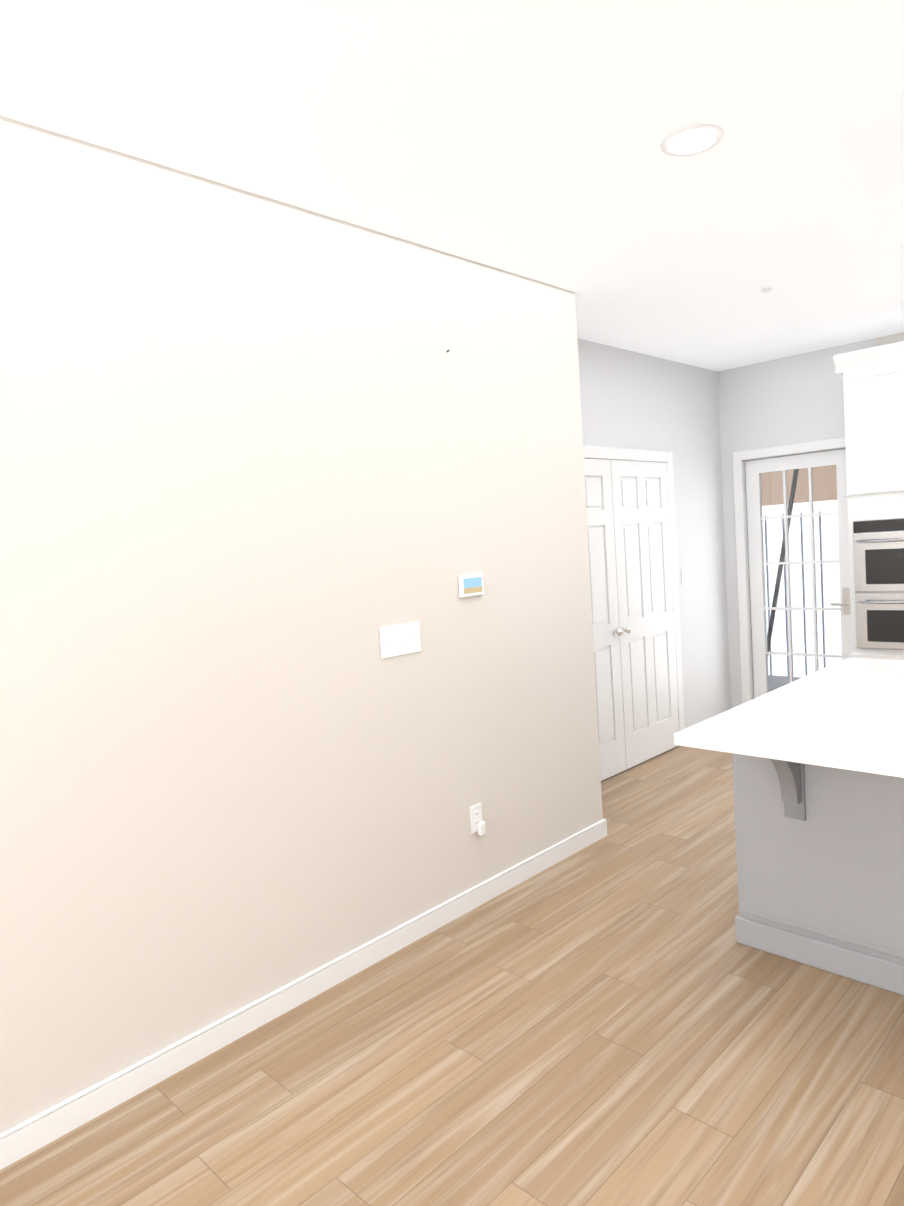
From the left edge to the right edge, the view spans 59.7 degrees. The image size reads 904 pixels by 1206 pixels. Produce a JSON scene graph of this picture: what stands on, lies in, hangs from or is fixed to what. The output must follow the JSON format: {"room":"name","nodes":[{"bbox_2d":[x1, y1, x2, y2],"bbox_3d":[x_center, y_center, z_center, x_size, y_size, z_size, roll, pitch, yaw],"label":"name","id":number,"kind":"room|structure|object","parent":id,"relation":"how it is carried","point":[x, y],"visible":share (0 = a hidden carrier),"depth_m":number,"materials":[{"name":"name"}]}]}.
{"room":"kitchen","nodes":[
{"label":"kitchen","id":0,"kind":"room"},
{"bbox_2d":[0,115,602,1133],"bbox_3d":[-1.497,0.117,2.258,0.540,2.850,5.800,0,6,45],"label":"wall","id":1,"kind":"structure","parent":0,"point":[270,469],"depth_m":2.69,"materials":[{"name":"white paint"}]},
{"bbox_2d":[0,818,606,1169],"bbox_3d":[-0.370,1.343,3.400,0.554,0.092,8.250,0,6,45],"label":"baseboard","id":2,"kind":"structure","parent":1,"relation":"attached to","point":[36,1132],"depth_m":2.70,"materials":[{"name":"white wood"}]},
{"bbox_2d":[379,621,420,658],"bbox_3d":[-0.211,0.148,3.167,0.014,0.125,0.215,0,6,45],"label":"light switch","id":3,"kind":"object","parent":1,"relation":"attached to","point":[400,639],"visible":1,"depth_m":3.16,"materials":[{"name":"white plastic"}]},
{"bbox_2d":[458,573,483,597],"bbox_3d":[0.086,-0.078,3.464,0.018,0.096,0.150,0,6,45],"label":"thermostat","id":4,"kind":"object","parent":1,"relation":"attached to","point":[470,585],"visible":0.96,"depth_m":3.45,"materials":[{"name":"white plastic"}]},
{"bbox_2d":[470,803,481,833],"bbox_3d":[0.109,0.958,3.501,0.008,0.120,0.075,0,6,45],"label":"outlet","id":5,"kind":"object","parent":1,"relation":"attached to","point":[475,814],"visible":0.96,"depth_m":3.49,"materials":[{"name":"white plastic"}]},
{"bbox_2d":[477,821,485,835],"bbox_3d":[0.132,1.004,3.506,0.022,0.055,0.036,0,6,45],"label":"plug","id":6,"kind":"object","parent":5,"relation":"attached to","point":[481,825],"visible":1,"depth_m":3.50,"materials":[{"name":"white plastic"}]},
{"bbox_2d":[0,746,903,1205],"bbox_3d":[1.185,1.449,1.882,5.700,0.100,8.750,0,6,45],"label":"floor","id":7,"kind":"structure","parent":0,"point":[618,1014],"depth_m":2.38,"materials":[{"name":"brown wood"}]},
{"bbox_2d":[685,746,903,995],"bbox_3d":[1.992,0.832,2.763,1.674,0.890,1.576,0,6,45],"label":"kitchen island","id":8,"kind":"object","parent":7,"relation":"on","point":[818,768],"depth_m":2.77,"materials":[{"name":"grey painted wood"},{"name":"white quartz"}]},
{"bbox_2d":[674,658,903,777],"bbox_3d":[1.909,0.420,2.697,1.580,0.128,1.720,0,6,45],"label":"island countertop","id":9,"kind":"structure","parent":8,"relation":"on","point":[848,714],"depth_m":2.66,"materials":[{"name":"white stone"}]},
{"bbox_2d":[833,341,903,659],"bbox_3d":[3.176,-0.154,3.003,3.945,2.660,3.558,0,6,45],"label":"kitchen cabinet","id":10,"kind":"object","parent":7,"relation":"on","point":[874,404],"visible":0.88,"depth_m":5.01,"materials":[{"name":"white wood"}]},
{"bbox_2d":[0,0,903,370],"bbox_3d":[0.989,-1.487,1.665,5.700,0.100,8.750,0,6,45],"label":"ceiling","id":11,"kind":"structure","parent":0,"point":[524,138],"depth_m":2.38,"materials":[{"name":"white paint"}]},
{"bbox_2d":[660,124,723,156],"bbox_3d":[0.769,-1.481,2.525,0.196,0.006,0.196,0,6,45],"label":"recessed light","id":12,"kind":"object","parent":11,"relation":"in","point":[691,140],"visible":1,"depth_m":2.51,"materials":[{"name":"white plastic"}]},
{"bbox_2d":[761,288,771,292],"bbox_3d":[1.670,-1.661,4.179,0.050,0.010,0.050,0,6,45],"label":"sprinkler","id":13,"kind":"object","parent":11,"relation":"attached to","point":[764,290],"visible":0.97,"depth_m":4.17,"materials":[{"name":"white"}]},
{"bbox_2d":[577,338,730,780],"bbox_3d":[-0.747,-0.026,3.510,0.150,2.850,8.650,0,6,45],"label":"wall","id":14,"kind":"structure","parent":0,"point":[634,400],"depth_m":5.97,"materials":[{"name":"white paint"}]},
{"bbox_2d":[583,445,684,780],"bbox_3d":[1.126,0.058,5.252,0.072,2.178,1.636,0,6,45],"label":"closet doors","id":15,"kind":"structure","parent":14,"relation":"in","point":[631,525],"depth_m":5.41,"materials":[{"name":"white wood"}]},
{"bbox_2d":[681,568,686,583],"bbox_3d":[1.751,-0.205,5.926,0.014,0.120,0.075,0,6,45],"label":"light switch","id":16,"kind":"object","parent":14,"relation":"attached to","point":[683,576],"visible":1,"depth_m":5.92,"materials":[{"name":"white plastic"}]},
{"bbox_2d":[717,332,903,708],"bbox_3d":[4.074,-0.434,4.698,5.350,2.850,0.150,0,6,45],"label":"wall","id":17,"kind":"structure","parent":0,"point":[795,399],"depth_m":6.07,"materials":[{"name":"white paint"}]},
{"bbox_2d":[732,437,851,703],"bbox_3d":[2.675,-0.112,6.051,0.950,2.195,0.094,0,6,45],"label":"door","id":18,"kind":"structure","parent":17,"relation":"in","point":[754,469],"depth_m":6.14,"materials":[{"name":"white wood"}]},
{"label":"outside","id":19,"kind":"structure","parent":0,"visible":0},
{"bbox_2d":[761,465,841,691],"bbox_3d":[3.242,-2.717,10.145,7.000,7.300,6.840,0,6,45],"label":"door glass","id":20,"kind":"object","parent":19,"point":[808,619],"depth_m":8.19,"materials":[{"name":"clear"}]}
]}

